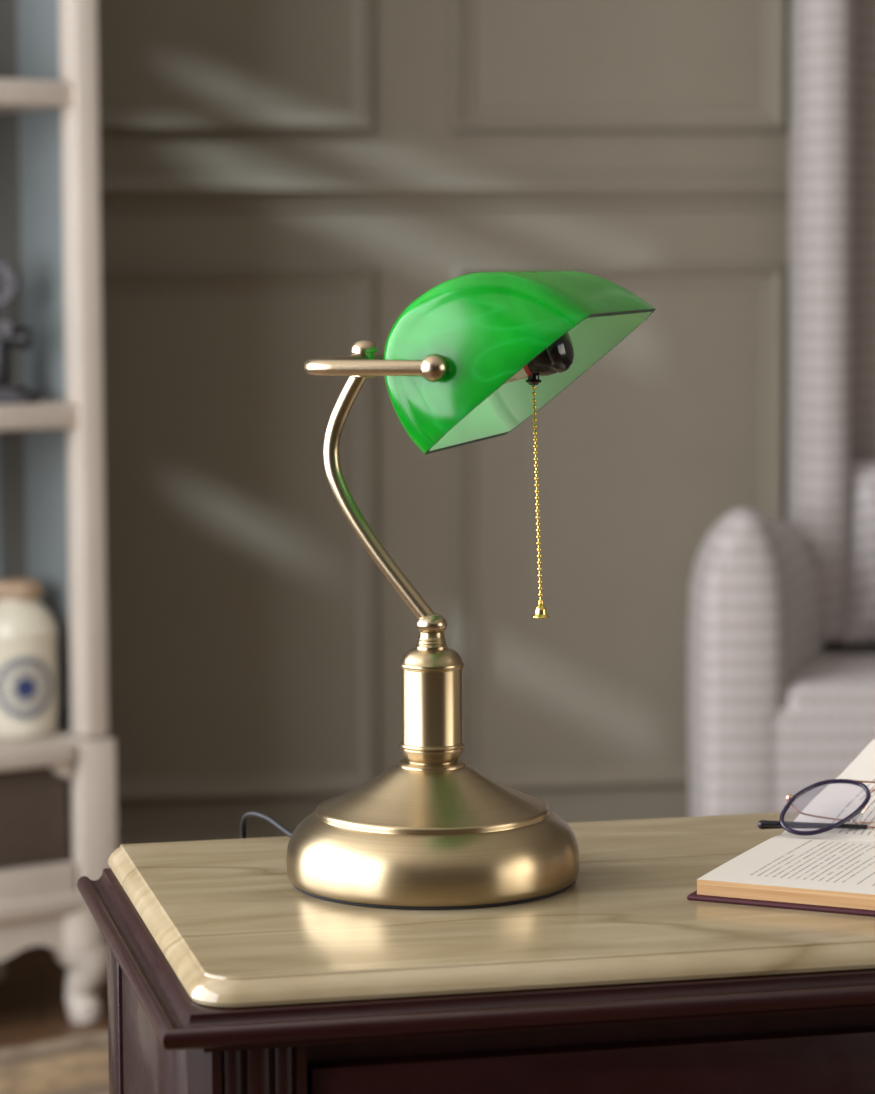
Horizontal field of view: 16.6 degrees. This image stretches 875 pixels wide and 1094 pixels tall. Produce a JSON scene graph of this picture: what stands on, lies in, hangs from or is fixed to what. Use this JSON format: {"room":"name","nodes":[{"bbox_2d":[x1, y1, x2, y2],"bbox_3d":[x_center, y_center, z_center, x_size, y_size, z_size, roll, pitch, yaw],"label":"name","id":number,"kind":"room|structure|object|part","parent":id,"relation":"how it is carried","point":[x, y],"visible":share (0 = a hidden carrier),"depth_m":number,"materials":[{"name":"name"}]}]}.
{"room":"office","nodes":[
{"label":"office","id":0,"kind":"room"},
{"bbox_2d":[0,945,107,1048],"bbox_3d":[0.718,1.022,1.668,5.200,0.100,7.600,-1,5,-8],"label":"floor","id":1,"kind":"structure","parent":0,"point":[33,1009],"depth_m":4.61,"materials":[{"name":"brown wood"}]},
{"bbox_2d":[0,1030,108,1093],"bbox_3d":[-0.223,0.810,3.361,2.200,0.012,2.000,-4,7,-35],"label":"rug","id":2,"kind":"object","parent":1,"relation":"on","point":[79,1064],"visible":0.02,"depth_m":4.19,"materials":[{"name":"beige carpet"}]},
{"bbox_2d":[0,0,116,1023],"bbox_3d":[-0.982,-0.306,4.281,0.990,2.073,0.402,-4,7,-35],"label":"display cabinet","id":3,"kind":"object","parent":1,"relation":"on","point":[58,819],"visible":0.88,"depth_m":4.45,"materials":[{"name":"white paint"}]},
{"bbox_3d":[-0.696,-0.535,4.654,0.030,1.590,0.055,-4,7,-35],"label":"post","id":4,"kind":"part","parent":3,"relation":"part of","materials":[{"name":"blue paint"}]},
{"bbox_2d":[0,260,40,403],"bbox_3d":[-0.672,-0.319,4.435,0.157,0.211,0.070,1,6,12],"label":"projector","id":5,"kind":"object","parent":3,"relation":"on","point":[10,335],"visible":1,"depth_m":4.41,"materials":[{"name":"grey metal"}]},
{"bbox_3d":[-0.968,0.406,4.334,0.822,0.147,0.284,-4,7,-35],"label":"basket drawer","id":6,"kind":"part","parent":3,"relation":"part of","materials":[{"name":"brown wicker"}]},
{"bbox_2d":[0,78,73,112],"bbox_3d":[-0.981,-0.646,4.242,0.906,0.036,0.322,-4,7,-35],"label":"shelf","id":7,"kind":"object","parent":3,"relation":"attached to","point":[17,95],"depth_m":4.34,"materials":[{"name":"white paint"}]},
{"bbox_2d":[0,730,76,770],"bbox_3d":[-0.984,0.316,4.324,0.930,0.032,0.350,-4,7,-35],"label":"shelf","id":8,"kind":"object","parent":3,"relation":"on","point":[51,750],"depth_m":4.40,"materials":[{"name":"white paint"}]},
{"bbox_2d":[0,578,57,739],"bbox_3d":[-0.627,0.165,4.487,0.120,0.234,0.120,0,5,0],"label":"storage jar","id":9,"kind":"object","parent":8,"relation":"on","point":[28,629],"visible":1,"depth_m":4.44,"materials":[{"name":"beige ceramic"}]},
{"bbox_3d":[-0.628,0.062,4.477,0.076,0.028,0.076,0,5,0],"label":"lid","id":10,"kind":"part","parent":9,"relation":"part of","materials":[{"name":"brown wood"}]},
{"bbox_2d":[0,400,78,430],"bbox_3d":[-0.979,-0.179,4.287,0.906,0.036,0.322,-4,7,-35],"label":"shelf","id":11,"kind":"object","parent":3,"relation":"attached to","point":[44,415],"depth_m":4.38,"materials":[{"name":"white paint"}]},
{"bbox_3d":[-0.581,-0.520,4.491,0.014,1.590,0.166,-4,7,-35],"label":"panel","id":12,"kind":"part","parent":3,"relation":"part of","materials":[{"name":"grey paint"}]},
{"bbox_3d":[-0.888,0.531,4.231,0.972,0.080,0.062,-4,7,-35],"label":"rail","id":13,"kind":"part","parent":3,"relation":"part of","materials":[{"name":"white paint"}]},
{"bbox_3d":[-0.523,-0.512,4.401,0.038,1.590,0.050,-4,7,-35],"label":"post","id":14,"kind":"part","parent":3,"relation":"part of","materials":[{"name":"white paint"}]},
{"bbox_3d":[-0.520,0.432,4.488,0.060,0.295,0.061,-4,7,-35],"label":"post","id":15,"kind":"part","parent":3,"relation":"part of","materials":[{"name":"white paint"}]},
{"bbox_2d":[77,811,874,1093],"bbox_3d":[0.119,0.579,1.820,0.620,0.760,0.400,-2,6,-13],"label":"desk","id":16,"kind":"object","parent":1,"relation":"on","point":[224,976],"visible":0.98,"depth_m":1.62,"materials":[{"name":"beige wood"}]},
{"bbox_3d":[-0.157,0.541,1.744,0.010,0.592,0.288,-2,6,-13],"label":"panel","id":17,"kind":"part","parent":16,"relation":"part of","materials":[{"name":"brown wood"}]},
{"bbox_2d":[240,270,655,909],"bbox_3d":[-0.018,0.031,1.785,0.274,0.389,0.255,1,6,11],"label":"desk lamp","id":18,"kind":"object","parent":16,"relation":"on","point":[474,356],"visible":1,"depth_m":1.74,"materials":[{"name":"gold metal"}]},
{"bbox_3d":[-0.092,0.193,1.904,0.015,0.044,0.116,-5,7,-42],"label":"power cord","id":19,"kind":"part","parent":18,"relation":"part of","materials":[{"name":"black plastic"}]},
{"bbox_3d":[-0.034,-0.029,1.786,0.070,0.154,0.010,1,6,14],"label":"arm","id":20,"kind":"part","parent":18,"relation":"part of","materials":[{"name":"gold metal"}]},
{"bbox_3d":[-0.001,-0.099,1.650,0.018,0.018,0.023,1,6,14],"label":"knob","id":21,"kind":"part","parent":18,"relation":"part of","materials":[{"name":"gold metal"}]},
{"bbox_3d":[0.052,-0.111,1.756,0.119,0.102,0.234,1,6,14],"label":"lamp shade","id":22,"kind":"part","parent":18,"relation":"part of","materials":[{"name":"green glass"}]},
{"bbox_2d":[525,375,541,384],"bbox_3d":[0.056,-0.098,1.756,0.010,0.007,0.010,1,6,14],"label":"switch","id":23,"kind":"object","parent":18,"relation":"attached to","point":[532,380],"depth_m":1.75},
{"bbox_3d":[0.059,-0.031,1.762,0.007,0.129,0.003,1,6,14],"label":"pull chain","id":24,"kind":"part","parent":18,"relation":"part of","materials":[{"name":"gold metal"}]},
{"bbox_3d":[0.117,0.227,1.787,0.620,0.023,0.400,-2,6,-13],"label":"moulding","id":25,"kind":"part","parent":16,"relation":"part of","materials":[{"name":"brown wood"}]},
{"bbox_3d":[0.153,0.343,1.643,0.456,0.153,0.020,-2,6,-13],"label":"drawer","id":26,"kind":"part","parent":16,"relation":"part of","materials":[{"name":"brown wood"}]},
{"bbox_2d":[687,739,874,916],"bbox_3d":[0.322,0.170,1.829,0.244,0.050,0.318,2,6,25],"label":"open book","id":27,"kind":"object","parent":16,"relation":"on","point":[832,871],"visible":0.92,"depth_m":1.77,"materials":[{"name":"white paper"}]},
{"bbox_2d":[758,779,874,835],"bbox_3d":[0.282,0.163,1.880,0.164,0.029,0.042,0,5,0],"label":"eyeglasses","id":28,"kind":"object","parent":27,"relation":"on","point":[855,817],"visible":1,"depth_m":1.88,"materials":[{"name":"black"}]},
{"bbox_2d":[688,0,874,816],"bbox_3d":[0.940,-0.192,4.914,1.088,1.700,0.655,0,5,-1],"label":"armchair","id":29,"kind":"object","parent":1,"relation":"on","point":[779,706],"visible":0.74,"depth_m":4.91,"materials":[{"name":"fabric"}]},
{"bbox_3d":[0.527,0.227,4.944,0.231,0.626,0.681,1,6,10],"label":"arm","id":30,"kind":"part","parent":29,"relation":"part of","materials":[{"name":"fabric"}]},
{"bbox_3d":[0.944,0.372,4.953,0.890,0.310,0.614,0,5,-1],"label":"seat","id":31,"kind":"part","parent":29,"relation":"part of","materials":[{"name":"fabric"}]},
{"bbox_2d":[786,645,874,711],"bbox_3d":[0.944,0.225,4.896,0.830,0.075,0.520,0,5,-1],"label":"seat cushion","id":32,"kind":"object","parent":29,"relation":"on","point":[823,678],"depth_m":4.69,"materials":[{"name":"fabric"}]},
{"bbox_3d":[0.932,-0.405,5.155,0.540,1.280,0.135,0,5,-1],"label":"backrest","id":33,"kind":"part","parent":29,"relation":"part of","materials":[{"name":"fabric"}]},
{"bbox_2d":[844,462,874,644],"bbox_3d":[0.897,0.007,5.029,0.451,0.301,0.161,-1,5,-5],"label":"cushion","id":34,"kind":"object","parent":29,"relation":"on","point":[859,627],"visible":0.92,"depth_m":4.99,"materials":[{"name":"white fabric"}]},
{"bbox_2d":[97,0,790,837],"bbox_3d":[0.187,-0.745,5.230,5.200,2.750,0.102,-1,5,-8],"label":"wall","id":35,"kind":"structure","parent":0,"point":[231,650],"depth_m":5.19,"materials":[{"name":"paint"}]},
{"bbox_2d":[117,832,286,848],"bbox_3d":[0.203,0.560,5.294,5.000,0.140,0.022,-1,5,-8],"label":"baseboard","id":36,"kind":"structure","parent":35,"relation":"attached to","point":[155,839],"depth_m":5.20,"materials":[{"name":"paint"}]},
{"bbox_2d":[99,0,373,131],"bbox_3d":[-0.401,-1.252,5.038,0.585,1.098,0.022,-1,5,-8],"label":"trim","id":37,"kind":"structure","parent":35,"relation":"attached to","point":[360,118],"depth_m":5.10,"materials":[{"name":"paint"}]},
{"bbox_2d":[101,266,378,801],"bbox_3d":[-0.394,-0.020,5.155,0.585,0.917,0.022,-1,5,-8],"label":"trim","id":38,"kind":"structure","parent":35,"relation":"attached to","point":[362,279],"depth_m":5.18,"materials":[{"name":"paint"}]},
{"bbox_2d":[100,172,789,210],"bbox_3d":[0.197,-0.615,5.180,5.000,0.064,0.027,-1,5,-8],"label":"trim","id":39,"kind":"structure","parent":35,"relation":"attached to","point":[566,190],"depth_m":5.15,"materials":[{"name":"paint"}]},
{"bbox_2d":[453,264,784,789],"bbox_3d":[0.321,-0.033,5.255,0.585,0.917,0.021,-1,5,-8],"label":"trim","id":40,"kind":"structure","parent":35,"relation":"attached to","point":[771,277],"depth_m":5.25,"materials":[{"name":"paint"}]},
{"bbox_2d":[452,0,786,131],"bbox_3d":[0.314,-1.265,5.138,0.585,1.098,0.021,-1,5,-8],"label":"trim","id":41,"kind":"structure","parent":35,"relation":"attached to","point":[772,118],"depth_m":5.19,"materials":[{"name":"paint"}]}
]}

